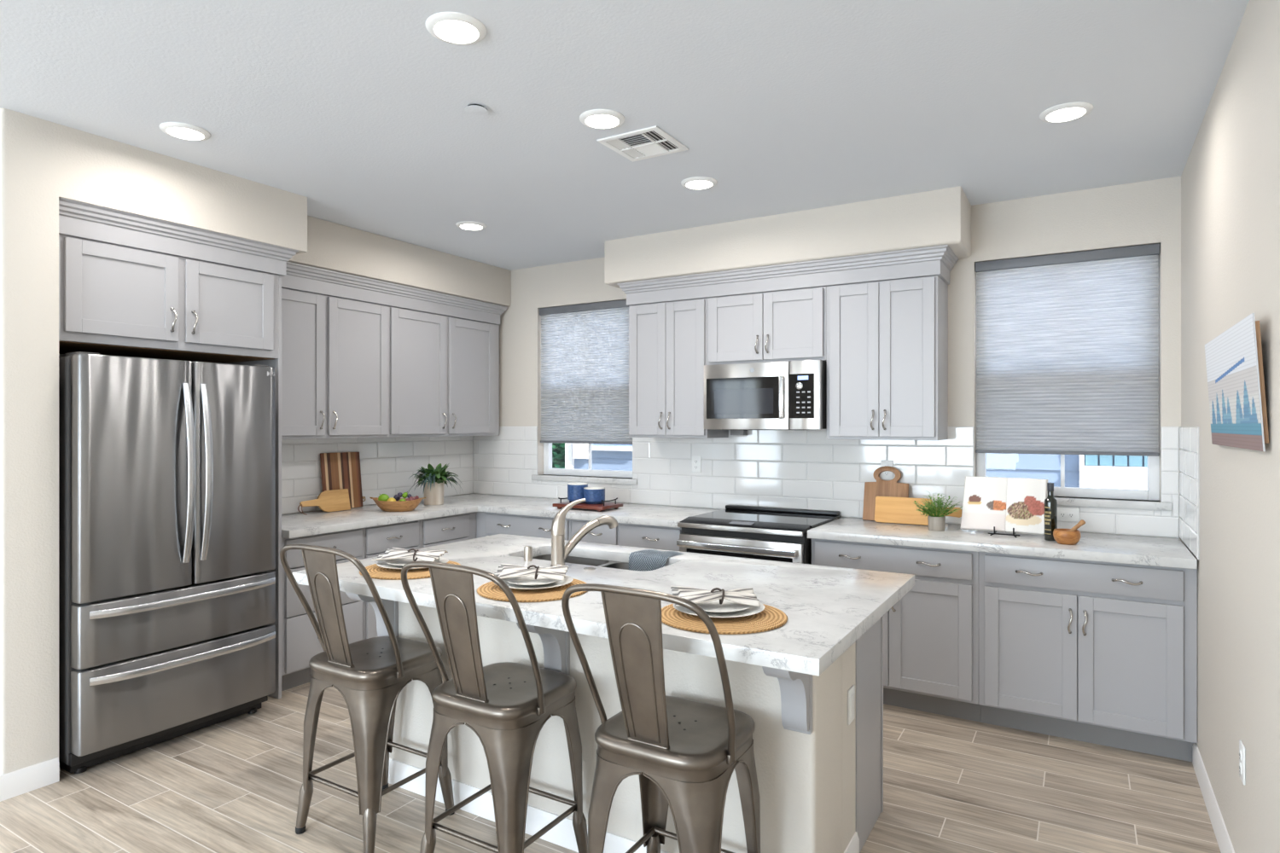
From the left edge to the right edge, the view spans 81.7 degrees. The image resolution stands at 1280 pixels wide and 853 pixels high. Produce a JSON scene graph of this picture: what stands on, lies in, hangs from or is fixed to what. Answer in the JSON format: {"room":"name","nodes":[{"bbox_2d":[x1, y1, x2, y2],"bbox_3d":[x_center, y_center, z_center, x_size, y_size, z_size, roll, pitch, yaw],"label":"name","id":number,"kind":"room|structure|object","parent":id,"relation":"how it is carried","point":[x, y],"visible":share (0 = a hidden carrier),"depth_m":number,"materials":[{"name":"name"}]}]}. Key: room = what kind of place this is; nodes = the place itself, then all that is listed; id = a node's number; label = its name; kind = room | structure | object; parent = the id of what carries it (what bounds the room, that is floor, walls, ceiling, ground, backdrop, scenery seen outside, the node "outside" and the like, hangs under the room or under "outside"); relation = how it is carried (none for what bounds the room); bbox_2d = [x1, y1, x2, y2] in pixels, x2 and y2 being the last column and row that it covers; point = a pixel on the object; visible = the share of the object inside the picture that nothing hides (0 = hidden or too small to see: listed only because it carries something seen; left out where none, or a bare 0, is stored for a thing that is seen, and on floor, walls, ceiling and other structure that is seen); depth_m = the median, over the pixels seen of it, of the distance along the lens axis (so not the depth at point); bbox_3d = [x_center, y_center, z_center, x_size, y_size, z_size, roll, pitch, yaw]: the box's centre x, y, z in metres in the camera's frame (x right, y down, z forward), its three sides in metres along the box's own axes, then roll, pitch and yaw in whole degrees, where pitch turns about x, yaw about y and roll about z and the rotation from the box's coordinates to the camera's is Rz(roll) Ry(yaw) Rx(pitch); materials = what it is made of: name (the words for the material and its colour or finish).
{"room":"kitchen","nodes":[
{"label":"kitchen","id":0,"kind":"room"},
{"bbox_2d":[0,107,58,775],"bbox_3d":[-5.147,0.111,4.615,6.228,2.743,0.192,0,0,31],"label":"wall","id":1,"kind":"structure","parent":0,"point":[29,145],"depth_m":3.00,"materials":[{"name":"beige paint"}]},
{"bbox_2d":[0,757,59,802],"bbox_3d":[-5.146,1.433,4.604,6.241,0.098,0.201,0,0,31],"label":"baseboard","id":2,"kind":"structure","parent":1,"relation":"attached to","point":[18,782],"depth_m":3.00,"materials":[{"name":"white"}]},
{"bbox_2d":[58,354,473,514],"bbox_3d":[-2.288,0.111,4.880,0.159,2.743,3.210,0,0,31],"label":"wall","id":3,"kind":"structure","parent":0,"point":[387,465],"depth_m":5.39,"materials":[{"name":"white tile"}]},
{"bbox_2d":[281,287,388,439],"bbox_3d":[-2.089,-0.367,4.688,0.394,0.895,0.982,0,0,31],"label":"upper cabinet","id":4,"kind":"object","parent":3,"relation":"attached to","point":[334,350],"visible":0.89,"depth_m":4.65,"materials":[{"name":"grey wood"}]},
{"bbox_2d":[387,306,499,437],"bbox_3d":[-1.550,-0.367,5.587,0.394,0.895,1.113,0,0,31],"label":"upper cabinet","id":5,"kind":"object","parent":3,"relation":"attached to","point":[444,370],"visible":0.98,"depth_m":5.43,"materials":[{"name":"grey wood"}]},
{"bbox_2d":[58,124,971,307],"bbox_3d":[-0.578,-1.109,3.854,3.846,0.303,3.208,0,0,31],"label":"soffit","id":6,"kind":"structure","parent":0,"point":[939,217],"depth_m":4.16,"materials":[{"name":"beige paint"}]},
{"bbox_2d":[0,681,1221,852],"bbox_3d":[-3.880,1.532,2.750,10.621,0.100,8.800,0,0,31],"label":"floor","id":7,"kind":"structure","parent":0,"point":[951,785],"depth_m":2.93,"materials":[{"name":"beige tile"}]},
{"bbox_2d":[58,351,275,773],"bbox_3d":[-2.400,0.586,3.618,0.864,1.792,0.877,0,0,31],"label":"refrigerator","id":8,"kind":"object","parent":7,"relation":"on","point":[167,468],"visible":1,"depth_m":3.33,"materials":[{"name":"grey metal"}]},
{"bbox_2d":[58,234,281,699],"bbox_3d":[-2.474,0.334,3.736,0.714,2.297,1.039,0,0,31],"label":"tall cabinet","id":9,"kind":"object","parent":7,"relation":"on","point":[114,299],"visible":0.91,"depth_m":3.54,"materials":[{"name":"grey wood"}]},
{"bbox_2d":[58,197,508,325],"bbox_3d":[-1.913,-0.888,4.650,0.702,0.146,3.183,0,0,31],"label":"crown molding","id":10,"kind":"structure","parent":9,"relation":"attached to","point":[78,219],"depth_m":3.83,"materials":[{"name":"grey wood"}]},
{"bbox_2d":[281,528,362,691],"bbox_3d":[-2.074,1.047,4.421,0.693,0.870,0.540,0,0,31],"label":"base cabinet","id":11,"kind":"object","parent":7,"relation":"on","point":[300,642],"visible":0.21,"depth_m":4.16,"materials":[{"name":"grey"}]},
{"bbox_2d":[281,493,720,538],"bbox_3d":[-0.954,0.590,4.688,2.324,0.042,2.146,0,0,31],"label":"countertop","id":12,"kind":"structure","parent":11,"relation":"on","point":[297,525],"depth_m":4.86,"materials":[{"name":"white stone"}]},
{"bbox_2d":[297,488,350,515],"bbox_3d":[-2.058,0.497,4.837,0.057,0.141,0.376,0,0,27],"label":"paddle board","id":13,"kind":"object","parent":12,"relation":"on","point":[334,500],"visible":1,"depth_m":4.88,"materials":[{"name":"brown wood"}]},
{"bbox_2d":[320,452,365,507],"bbox_3d":[-2.029,0.376,5.060,0.076,0.384,0.309,0,0,31],"label":"cutting board","id":14,"kind":"object","parent":12,"relation":"on","point":[340,470],"visible":0.9,"depth_m":5.07,"materials":[{"name":"brown wood"}]},
{"bbox_2d":[369,497,426,511],"bbox_3d":[-1.611,0.522,4.928,0.378,0.093,0.212,0,0,0],"label":"fruit bowl","id":15,"kind":"object","parent":12,"relation":"on","point":[404,506],"visible":0.91,"depth_m":4.86,"materials":[{"name":"brown wood"}]},
{"bbox_2d":[378,494,389,501],"bbox_3d":[-1.703,0.487,4.918,0.070,0.072,0.070,0,0,6],"label":"lime","id":16,"kind":"object","parent":15,"relation":"in","point":[383,497],"visible":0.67,"depth_m":4.89,"materials":[{"name":"green food"}]},
{"bbox_2d":[407,463,462,505],"bbox_3d":[-1.477,0.418,5.332,0.403,0.301,0.409,0,0,-31],"label":"potted plant","id":17,"kind":"object","parent":12,"relation":"on","point":[433,487],"visible":1,"depth_m":5.29,"materials":[{"name":"green plant"}]},
{"bbox_2d":[552,497,622,511],"bbox_3d":[-0.356,0.529,5.061,0.410,0.078,0.260,0,0,31],"label":"serving tray","id":18,"kind":"object","parent":12,"relation":"on","point":[599,508],"visible":0.77,"depth_m":4.98,"materials":[{"name":"brown wood"}]},
{"bbox_2d":[567,482,587,503],"bbox_3d":[-0.431,0.466,5.130,0.142,0.132,0.142,0,0,31],"label":"cup","id":19,"kind":"object","parent":18,"relation":"on","point":[575,491],"visible":0.72,"depth_m":5.07,"materials":[{"name":"ceramic"}]},
{"bbox_2d":[583,487,605,504],"bbox_3d":[-0.311,0.478,5.052,0.146,0.108,0.146,0,0,31],"label":"cup","id":20,"kind":"object","parent":18,"relation":"on","point":[592,495],"visible":0.94,"depth_m":4.99,"materials":[{"name":"ceramic"}]},
{"bbox_2d":[279,543,454,852],"bbox_3d":[-0.999,0.947,2.738,0.472,1.070,0.473,0,0,31],"label":"bar stool","id":21,"kind":"object","parent":7,"relation":"on","point":[369,674],"visible":0.91,"depth_m":2.60,"materials":[{"name":"grey metal"}]},
{"bbox_2d":[362,520,419,639],"bbox_3d":[-1.819,1.047,4.846,0.693,0.870,0.448,0,0,31],"label":"base cabinet","id":22,"kind":"object","parent":7,"relation":"on","point":[376,540],"visible":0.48,"depth_m":4.60,"materials":[{"name":"grey"}]},
{"bbox_2d":[419,512,476,548],"bbox_3d":[-1.568,1.047,5.265,0.693,0.870,0.528,0,0,31],"label":"base cabinet","id":23,"kind":"object","parent":7,"relation":"on","point":[433,532],"visible":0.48,"depth_m":5.07,"materials":[{"name":"grey"}]},
{"bbox_2d":[400,561,587,852],"bbox_3d":[-0.458,0.947,2.409,0.472,1.070,0.473,0,0,31],"label":"bar stool","id":24,"kind":"object","parent":7,"relation":"on","point":[507,706],"visible":1,"depth_m":2.27,"materials":[{"name":"grey metal"}]},
{"bbox_2d":[476,512,571,541],"bbox_3d":[-0.668,1.047,5.373,0.846,0.870,0.693,0,0,31],"label":"base cabinet","id":25,"kind":"object","parent":7,"relation":"on","point":[487,524],"visible":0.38,"depth_m":5.12,"materials":[{"name":"grey"}]},
{"bbox_2d":[571,519,619,545],"bbox_3d":[-0.143,1.047,5.058,0.378,0.870,0.693,0,0,31],"label":"base cabinet","id":26,"kind":"object","parent":7,"relation":"on","point":[602,534],"visible":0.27,"depth_m":4.76,"materials":[{"name":"grey"}]},
{"bbox_2d":[619,523,681,551],"bbox_3d":[0.219,1.047,4.840,0.464,0.870,0.693,0,0,31],"label":"base cabinet","id":27,"kind":"object","parent":7,"relation":"on","point":[631,535],"visible":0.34,"depth_m":4.57,"materials":[{"name":"grey"}]},
{"bbox_2d":[561,583,760,852],"bbox_3d":[0.086,0.947,2.082,0.472,1.070,0.473,0,0,31],"label":"bar stool","id":28,"kind":"object","parent":7,"relation":"on","point":[684,753],"visible":1,"depth_m":1.95,"materials":[{"name":"grey metal"}]},
{"bbox_2d":[676,504,841,564],"bbox_3d":[0.722,1.007,4.469,0.769,0.950,0.786,0,0,31],"label":"range","id":29,"kind":"object","parent":7,"relation":"on","point":[768,533],"visible":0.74,"depth_m":4.24,"materials":[{"name":"black"}]},
{"bbox_2d":[691,508,841,528],"bbox_3d":[0.773,0.562,4.553,0.769,0.012,0.580,0,0,31],"label":"cooktop","id":30,"kind":"object","parent":29,"relation":"in","point":[811,518],"depth_m":4.57,"materials":[{"name":"black glass"}]},
{"bbox_2d":[855,616,883,852],"bbox_3d":[0.055,1.047,3.168,1.839,0.871,0.374,0,0,31],"label":"base cabinet","id":31,"kind":"object","parent":7,"relation":"on","point":[869,646],"visible":0.06,"depth_m":2.67,"materials":[{"name":"grey"}]},
{"bbox_2d":[292,534,914,676],"bbox_3d":[-0.149,0.590,2.847,2.080,0.042,1.191,0,0,31],"label":"countertop","id":32,"kind":"structure","parent":31,"relation":"on","point":[828,609],"depth_m":2.57,"materials":[{"name":"white stone"}]},
{"bbox_2d":[359,560,461,580],"bbox_3d":[-0.900,0.564,2.916,0.386,0.008,0.386,0,0,31],"label":"placemat","id":33,"kind":"object","parent":32,"relation":"on","point":[375,572],"visible":0.35,"depth_m":2.82,"materials":[{"name":"wicker"}]},
{"bbox_2d":[376,557,448,570],"bbox_3d":[-0.905,0.552,2.954,0.276,0.016,0.276,0,0,31],"label":"dinner plate","id":34,"kind":"object","parent":33,"relation":"on","point":[382,564],"visible":0.42,"depth_m":2.91,"materials":[{"name":"white ceramic"}]},
{"bbox_2d":[385,557,440,566],"bbox_3d":[-0.907,0.545,2.959,0.208,0.014,0.208,0,0,31],"label":"salad plate","id":35,"kind":"object","parent":34,"relation":"on","point":[401,562],"visible":0.46,"depth_m":2.97,"materials":[{"name":"white ceramic"}]},
{"bbox_2d":[371,547,448,561],"bbox_3d":[-0.915,0.517,2.969,0.252,0.050,0.186,0,0,7],"label":"napkin","id":36,"kind":"object","parent":35,"relation":"on","point":[395,553],"visible":0.99,"depth_m":2.94,"materials":[{"name":"fabric"}]},
{"bbox_2d":[523,546,532,561],"bbox_3d":[-0.471,0.538,3.118,0.036,0.060,0.036,0,0,31],"label":"air gap cap","id":37,"kind":"object","parent":32,"relation":"on","point":[527,549],"visible":1,"depth_m":3.10,"materials":[{"name":"silver metal"}]},
{"bbox_2d":[477,578,587,602],"bbox_3d":[-0.369,0.564,2.567,0.386,0.008,0.386,0,0,31],"label":"placemat","id":38,"kind":"object","parent":32,"relation":"on","point":[490,590],"visible":0.5,"depth_m":2.47,"materials":[{"name":"wicker"}]},
{"bbox_2d":[494,575,573,590],"bbox_3d":[-0.374,0.552,2.605,0.276,0.016,0.276,0,0,31],"label":"dinner plate","id":39,"kind":"object","parent":38,"relation":"on","point":[567,579],"visible":0.44,"depth_m":2.55,"materials":[{"name":"white ceramic"}]},
{"bbox_2d":[503,574,560,586],"bbox_3d":[-0.375,0.545,2.611,0.208,0.014,0.208,0,0,31],"label":"salad plate","id":40,"kind":"object","parent":39,"relation":"on","point":[530,580],"visible":0.73,"depth_m":2.60,"materials":[{"name":"white ceramic"}]},
{"bbox_2d":[494,564,568,581],"bbox_3d":[-0.385,0.517,2.620,0.252,0.050,0.186,0,0,1],"label":"napkin","id":41,"kind":"object","parent":40,"relation":"on","point":[504,571],"visible":0.98,"depth_m":2.59,"materials":[{"name":"fabric"}]},
{"bbox_2d":[532,554,628,570],"bbox_3d":[-0.205,0.707,3.198,0.798,0.191,0.380,0,0,31],"label":"sink","id":42,"kind":"object","parent":32,"relation":"in","point":[602,563],"visible":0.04,"depth_m":3.40,"materials":[{"name":"silver metal"}]},
{"bbox_2d":[532,555,609,566],"bbox_3d":[-0.364,0.707,3.293,0.379,0.190,0.332,0,0,31],"label":"basin","id":43,"kind":"object","parent":42,"relation":"in","point":[573,560],"depth_m":3.43,"materials":[{"name":"silver metal"}]},
{"bbox_2d":[602,563,628,570],"bbox_3d":[-0.031,0.707,3.093,0.344,0.190,0.332,0,0,31],"label":"basin","id":44,"kind":"object","parent":42,"relation":"in","point":[618,566],"depth_m":3.29,"materials":[{"name":"silver metal"}]},
{"bbox_2d":[550,498,618,566],"bbox_3d":[-0.224,0.434,3.076,0.320,0.269,0.060,0,0,-33],"label":"faucet","id":45,"kind":"object","parent":32,"relation":"on","point":[560,552],"visible":1,"depth_m":3.00,"materials":[{"name":"silver metal"}]},
{"bbox_2d":[628,549,681,571],"bbox_3d":[0.066,0.639,3.257,0.205,0.162,0.173,0,0,31],"label":"dish towel","id":46,"kind":"object","parent":32,"relation":"on","point":[646,560],"visible":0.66,"depth_m":3.23,"materials":[{"name":"blue fabric"}]},
{"bbox_2d":[661,604,787,634],"bbox_3d":[0.243,0.564,2.200,0.386,0.008,0.386,0,0,31],"label":"placemat","id":47,"kind":"object","parent":32,"relation":"on","point":[770,618],"visible":0.49,"depth_m":2.11,"materials":[{"name":"wicker"}]},
{"bbox_2d":[673,602,764,617],"bbox_3d":[0.237,0.552,2.238,0.276,0.016,0.276,0,0,31],"label":"dinner plate","id":48,"kind":"object","parent":47,"relation":"on","point":[753,610],"visible":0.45,"depth_m":2.18,"materials":[{"name":"white ceramic"}]},
{"bbox_2d":[696,599,751,613],"bbox_3d":[0.236,0.545,2.244,0.208,0.014,0.208,0,0,31],"label":"salad plate","id":49,"kind":"object","parent":48,"relation":"on","point":[727,606],"visible":0.5,"depth_m":2.23,"materials":[{"name":"white ceramic"}]},
{"bbox_2d":[670,586,760,606],"bbox_3d":[0.226,0.517,2.252,0.252,0.050,0.186,0,0,-2],"label":"napkin","id":50,"kind":"object","parent":49,"relation":"on","point":[746,596],"visible":0.92,"depth_m":2.23,"materials":[{"name":"fabric"}]},
{"bbox_2d":[811,538,980,722],"bbox_3d":[1.452,1.047,4.100,0.842,0.870,0.693,0,0,31],"label":"base cabinet","id":51,"kind":"object","parent":7,"relation":"on","point":[931,634],"visible":0.59,"depth_m":3.75,"materials":[{"name":"grey wood"}]},
{"bbox_2d":[978,552,1197,762],"bbox_3d":[2.182,1.047,3.662,0.860,0.870,0.693,0,0,31],"label":"base cabinet","id":52,"kind":"object","parent":7,"relation":"on","point":[1099,653],"visible":0.99,"depth_m":3.39,"materials":[{"name":"grey wood"}]},
{"bbox_2d":[807,517,1196,569],"bbox_3d":[1.813,0.590,3.876,1.700,0.042,0.690,0,0,31],"label":"countertop","id":53,"kind":"structure","parent":52,"relation":"on","point":[1167,552],"depth_m":3.64,"materials":[{"name":"white stone"}]},
{"bbox_2d":[862,466,909,520],"bbox_3d":[1.469,0.406,4.418,0.256,0.324,0.091,0,0,31],"label":"cutting board","id":54,"kind":"object","parent":53,"relation":"on","point":[880,488],"visible":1,"depth_m":4.43,"materials":[{"name":"brown wood"}]},
{"bbox_2d":[874,496,962,525],"bbox_3d":[1.591,0.492,4.246,0.473,0.151,0.051,0,0,31],"label":"paddle board","id":55,"kind":"object","parent":53,"relation":"on","point":[888,509],"visible":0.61,"depth_m":4.28,"materials":[{"name":"brown wood"}]},
{"bbox_2d":[913,490,962,531],"bbox_3d":[1.607,0.462,4.029,0.253,0.213,0.248,0,0,0],"label":"potted plant","id":56,"kind":"object","parent":53,"relation":"on","point":[936,522],"visible":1,"depth_m":3.99,"materials":[{"name":"green plant"}]},
{"bbox_2d":[988,526,1020,537],"bbox_3d":[1.926,0.448,3.887,0.150,0.242,0.242,0,0,34],"label":"easel","id":57,"kind":"object","parent":53,"relation":"on","point":[994,532],"visible":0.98,"depth_m":3.80,"materials":[{"name":"black metal"}]},
{"bbox_2d":[960,477,1048,535],"bbox_3d":[1.908,0.415,3.886,0.405,0.283,0.109,0,0,34],"label":"cookbook","id":58,"kind":"object","parent":57,"relation":"on","point":[1005,504],"visible":0.98,"depth_m":3.87,"materials":[{"name":"beige"}]},
{"bbox_2d":[1043,482,1057,541],"bbox_3d":[2.032,0.426,3.663,0.057,0.285,0.057,0,0,31],"label":"oil bottle","id":59,"kind":"object","parent":53,"relation":"on","point":[1050,503],"visible":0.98,"depth_m":3.64,"materials":[{"name":"black glass"}]},
{"bbox_2d":[1053,529,1081,545],"bbox_3d":[2.054,0.535,3.562,0.116,0.066,0.116,0,0,31],"label":"mortar","id":60,"kind":"object","parent":53,"relation":"on","point":[1061,536],"visible":1,"depth_m":3.52,"materials":[{"name":"brown wood"}]},
{"bbox_2d":[1067,519,1085,531],"bbox_3d":[2.085,0.497,3.556,0.098,0.094,0.026,0,0,16],"label":"pestle","id":61,"kind":"object","parent":60,"relation":"in","point":[1082,522],"visible":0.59,"depth_m":3.54,"materials":[{"name":"brown wood"}]},
{"bbox_2d":[389,601,855,852],"bbox_3d":[-0.166,1.047,2.818,1.840,0.871,0.449,0,0,31],"label":"wall","id":62,"kind":"structure","parent":0,"point":[806,783],"depth_m":2.41,"materials":[{"name":"beige paint"}]},
{"bbox_2d":[345,592,398,637],"bbox_3d":[-1.083,0.752,2.990,0.083,0.282,0.200,0,0,31],"label":"corbel","id":63,"kind":"object","parent":62,"relation":"attached to","point":[391,607],"visible":0.35,"depth_m":3.03,"materials":[{"name":"grey"}]},
{"bbox_2d":[516,622,570,675],"bbox_3d":[-0.333,0.752,2.540,0.083,0.282,0.200,0,0,31],"label":"corbel","id":64,"kind":"object","parent":62,"relation":"attached to","point":[555,642],"visible":0.42,"depth_m":2.58,"materials":[{"name":"grey"}]},
{"bbox_2d":[388,757,859,852],"bbox_3d":[-0.169,1.433,2.812,1.866,0.098,0.462,0,0,31],"label":"baseboard","id":65,"kind":"structure","parent":62,"relation":"attached to","point":[562,834],"depth_m":2.69,"materials":[{"name":"white"}]},
{"bbox_2d":[762,666,812,734],"bbox_3d":[0.416,0.752,2.090,0.083,0.282,0.200,0,0,31],"label":"corbel","id":66,"kind":"object","parent":62,"relation":"attached to","point":[795,688],"visible":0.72,"depth_m":2.13,"materials":[{"name":"grey"}]},
{"bbox_2d":[847,685,855,725],"bbox_3d":[0.707,0.934,2.475,0.008,0.115,0.072,0,0,31],"label":"wall outlet","id":67,"kind":"object","parent":62,"relation":"attached to","point":[851,693],"visible":1,"depth_m":2.46,"materials":[{"name":"white plastic"}]},
{"bbox_2d":[850,693,854,716],"bbox_3d":[0.709,0.934,2.474,0.004,0.068,0.034,0,0,31],"label":"receptacle","id":68,"kind":"object","parent":67,"relation":"attached to","point":[852,695],"depth_m":2.47,"materials":[{"name":"white plastic"}]},
{"bbox_2d":[0,0,1249,270],"bbox_3d":[-3.880,-1.321,2.750,10.621,0.120,8.800,0,0,31],"label":"ceiling","id":69,"kind":"structure","parent":0,"point":[353,108],"depth_m":2.81,"materials":[{"name":"white paint"}]},
{"bbox_2d":[159,122,210,140],"bbox_3d":[-1.944,-1.252,3.166,0.188,0.018,0.188,0,0,31],"label":"recessed light","id":70,"kind":"object","parent":69,"relation":"in","point":[182,130],"visible":1,"depth_m":3.14,"materials":[{"name":"white"}]},
{"bbox_2d":[425,11,486,45],"bbox_3d":[-0.582,-1.252,2.348,0.188,0.018,0.188,0,0,31],"label":"recessed light","id":71,"kind":"object","parent":69,"relation":"in","point":[450,27],"visible":1,"depth_m":2.32,"materials":[{"name":"white plastic"}]},
{"bbox_2d":[455,221,486,230],"bbox_3d":[-1.061,-1.252,4.655,0.188,0.018,0.188,0,0,31],"label":"recessed light","id":72,"kind":"object","parent":69,"relation":"in","point":[469,225],"visible":1,"depth_m":4.62,"materials":[{"name":"white"}]},
{"bbox_2d":[465,104,487,115],"bbox_3d":[-0.649,-1.254,2.933,0.088,0.014,0.088,0,0,31],"label":"sprinkler cover","id":73,"kind":"object","parent":69,"relation":"attached to","point":[476,109],"visible":1,"depth_m":2.92,"materials":[{"name":"white paint"}]},
{"bbox_2d":[579,109,625,128],"bbox_3d":[-0.155,-1.252,3.040,0.188,0.018,0.188,0,0,31],"label":"recessed light","id":74,"kind":"object","parent":69,"relation":"in","point":[596,119],"visible":1,"depth_m":3.01,"materials":[{"name":"white"}]},
{"bbox_2d":[596,125,688,162],"bbox_3d":[0.016,-1.256,3.309,0.300,0.011,0.300,0,0,31],"label":"ceiling vent","id":75,"kind":"object","parent":69,"relation":"in","point":[651,142],"visible":1,"depth_m":3.30,"materials":[{"name":"white plastic"}]},
{"bbox_2d":[680,176,717,189],"bbox_3d":[0.307,-1.252,3.838,0.188,0.018,0.188,0,0,31],"label":"recessed light","id":76,"kind":"object","parent":69,"relation":"in","point":[695,183],"visible":1,"depth_m":3.81,"materials":[{"name":"white"}]},
{"bbox_2d":[1039,101,1093,122],"bbox_3d":[1.710,-1.252,2.973,0.188,0.018,0.188,0,0,31],"label":"recessed light","id":77,"kind":"object","parent":69,"relation":"in","point":[1069,111],"visible":1,"depth_m":2.94,"materials":[{"name":"white"}]},
{"bbox_2d":[473,175,1181,541],"bbox_3d":[0.702,0.111,5.039,5.121,2.743,0.159,0,0,31],"label":"wall","id":78,"kind":"structure","parent":0,"point":[803,469],"depth_m":4.54,"materials":[{"name":"beige paint"}]},
{"bbox_2d":[531,442,637,484],"bbox_3d":[-0.406,-0.251,5.682,0.974,1.363,0.147,0,0,31],"label":"window","id":79,"kind":"structure","parent":78,"relation":"in","point":[548,469],"depth_m":5.71,"materials":[{"name":"white plastic"}]},
{"bbox_2d":[539,299,632,444],"bbox_3d":[-0.416,-0.396,5.665,0.876,1.067,0.046,0,0,31],"label":"cellular shade","id":80,"kind":"object","parent":78,"relation":"attached to","point":[584,348],"visible":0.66,"depth_m":5.66,"materials":[{"name":"grey fabric"}]},
{"bbox_2d":[628,297,728,438],"bbox_3d":[0.250,-0.367,4.997,0.586,0.895,0.394,0,0,31],"label":"upper cabinet","id":81,"kind":"object","parent":78,"relation":"attached to","point":[668,340],"visible":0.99,"depth_m":4.85,"materials":[{"name":"grey wood"}]},
{"bbox_2d":[616,244,958,305],"bbox_3d":[0.839,-0.888,4.632,2.086,0.146,0.380,0,0,31],"label":"crown molding","id":82,"kind":"structure","parent":81,"relation":"attached to","point":[938,260],"depth_m":4.38,"materials":[{"name":"grey wood"}]},
{"bbox_2d":[692,455,701,472],"bbox_3d":[0.391,0.267,5.130,0.072,0.115,0.015,0,0,31],"label":"wall outlet","id":83,"kind":"object","parent":78,"relation":"attached to","point":[696,460],"visible":1,"depth_m":5.13,"materials":[{"name":"white plastic"}]},
{"bbox_2d":[707,286,826,365],"bbox_3d":[0.833,-0.599,4.648,0.770,0.431,0.394,0,0,31],"label":"upper cabinet","id":84,"kind":"object","parent":78,"relation":"attached to","point":[786,325],"visible":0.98,"depth_m":4.49,"materials":[{"name":"grey"}]},
{"bbox_2d":[704,360,826,435],"bbox_3d":[0.819,-0.158,4.619,0.748,0.442,0.439,0,0,31],"label":"microwave","id":85,"kind":"object","parent":84,"relation":"attached to","point":[739,398],"visible":1,"depth_m":4.43,"materials":[{"name":"silver"}]},
{"bbox_2d":[880,460,893,479],"bbox_3d":[1.491,0.267,4.470,0.072,0.115,0.015,0,0,31],"label":"wall outlet","id":86,"kind":"object","parent":78,"relation":"attached to","point":[887,474],"visible":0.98,"depth_m":4.46,"materials":[{"name":"white plastic"}]},
{"bbox_2d":[826,275,948,440],"bbox_3d":[1.426,-0.367,4.292,0.612,0.895,0.394,0,0,31],"label":"upper cabinet","id":87,"kind":"object","parent":78,"relation":"attached to","point":[887,340],"visible":1,"depth_m":4.14,"materials":[{"name":"grey wood"}]},
{"bbox_2d":[1057,507,1079,522],"bbox_3d":[2.299,0.479,3.985,0.115,0.072,0.015,0,0,31],"label":"wall outlet","id":88,"kind":"object","parent":78,"relation":"attached to","point":[1063,514],"visible":0.91,"depth_m":3.98,"materials":[{"name":"white plastic"}]},
{"bbox_2d":[1058,512,1065,517],"bbox_3d":[2.281,0.479,3.996,0.033,0.033,0.015,0,0,31],"label":"receptacle","id":89,"kind":"object","parent":88,"relation":"attached to","point":[1061,514],"depth_m":3.99,"materials":[{"name":"white plastic"}]},
{"bbox_2d":[1067,512,1074,517],"bbox_3d":[2.316,0.479,3.975,0.033,0.033,0.015,0,0,31],"label":"receptacle","id":90,"kind":"object","parent":88,"relation":"attached to","point":[1070,514],"depth_m":3.97,"materials":[{"name":"white plastic"}]},
{"bbox_2d":[976,254,1172,511],"bbox_3d":[2.312,-0.254,4.051,0.966,1.368,0.147,0,0,31],"label":"window","id":91,"kind":"structure","parent":78,"relation":"in","point":[1153,492],"depth_m":3.90,"materials":[{"name":"white plastic"}]},
{"bbox_2d":[975,243,1159,456],"bbox_3d":[2.302,-0.389,4.034,0.868,1.092,0.046,0,0,31],"label":"cellular shade","id":92,"kind":"object","parent":91,"relation":"attached to","point":[1067,346],"visible":1,"depth_m":4.01,"materials":[{"name":"grey fabric"}]},
{"bbox_2d":[1179,0,1279,852],"bbox_3d":[0.606,0.111,0.058,0.159,2.743,8.500,0,0,31],"label":"wall","id":93,"kind":"structure","parent":0,"point":[1230,175],"depth_m":2.36,"materials":[{"name":"beige paint"}]},
{"bbox_2d":[1192,743,1234,852],"bbox_3d":[0.389,1.433,-0.153,0.013,0.098,7.915,0,0,31],"label":"baseboard","id":94,"kind":"structure","parent":93,"relation":"attached to","point":[1222,836],"depth_m":2.77,"materials":[{"name":"white"}]},
{"bbox_2d":[1204,313,1268,451],"bbox_3d":[1.857,-0.115,2.322,0.038,0.364,0.900,0,0,31],"label":"wall picture","id":95,"kind":"object","parent":93,"relation":"attached to","point":[1234,361],"visible":1,"depth_m":2.18,"materials":[{"name":"fabric"}]},
{"bbox_2d":[1239,739,1245,785],"bbox_3d":[1.847,1.032,2.269,0.015,0.115,0.072,0,0,31],"label":"wall outlet","id":96,"kind":"object","parent":93,"relation":"attached to","point":[1242,748],"visible":0.98,"depth_m":2.26,"materials":[{"name":"white plastic"}]},
{"bbox_2d":[1239,762,1242,774],"bbox_3d":[1.847,1.052,2.269,0.015,0.033,0.033,0,0,31],"label":"receptacle","id":97,"kind":"object","parent":96,"relation":"attached to","point":[1240,764],"depth_m":2.27,"materials":[{"name":"white plastic"}]},
{"label":"outside","id":98,"kind":"structure","parent":0,"visible":0},
{"bbox_3d":[3.012,1.682,10.656,15.000,0.300,11.850,0,0,31],"label":"ground","id":99,"kind":"structure","parent":98,"visible":0},
{"bbox_2d":[552,442,564,468],"bbox_3d":[-0.979,0.407,10.508,1.722,2.351,1.175,0,0,31],"label":"shrub","id":100,"kind":"object","parent":99,"relation":"on","point":[558,450],"visible":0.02,"depth_m":10.23,"materials":[{"name":"plant"}]},
{"bbox_2d":[564,443,1147,490],"bbox_3d":[2.137,-0.583,7.839,11.600,4.752,0.220,0,0,31],"label":"window view","id":101,"kind":"structure","parent":99,"relation":"on","point":[1081,471],"depth_m":6.85,"materials":[{"name":"blue"}]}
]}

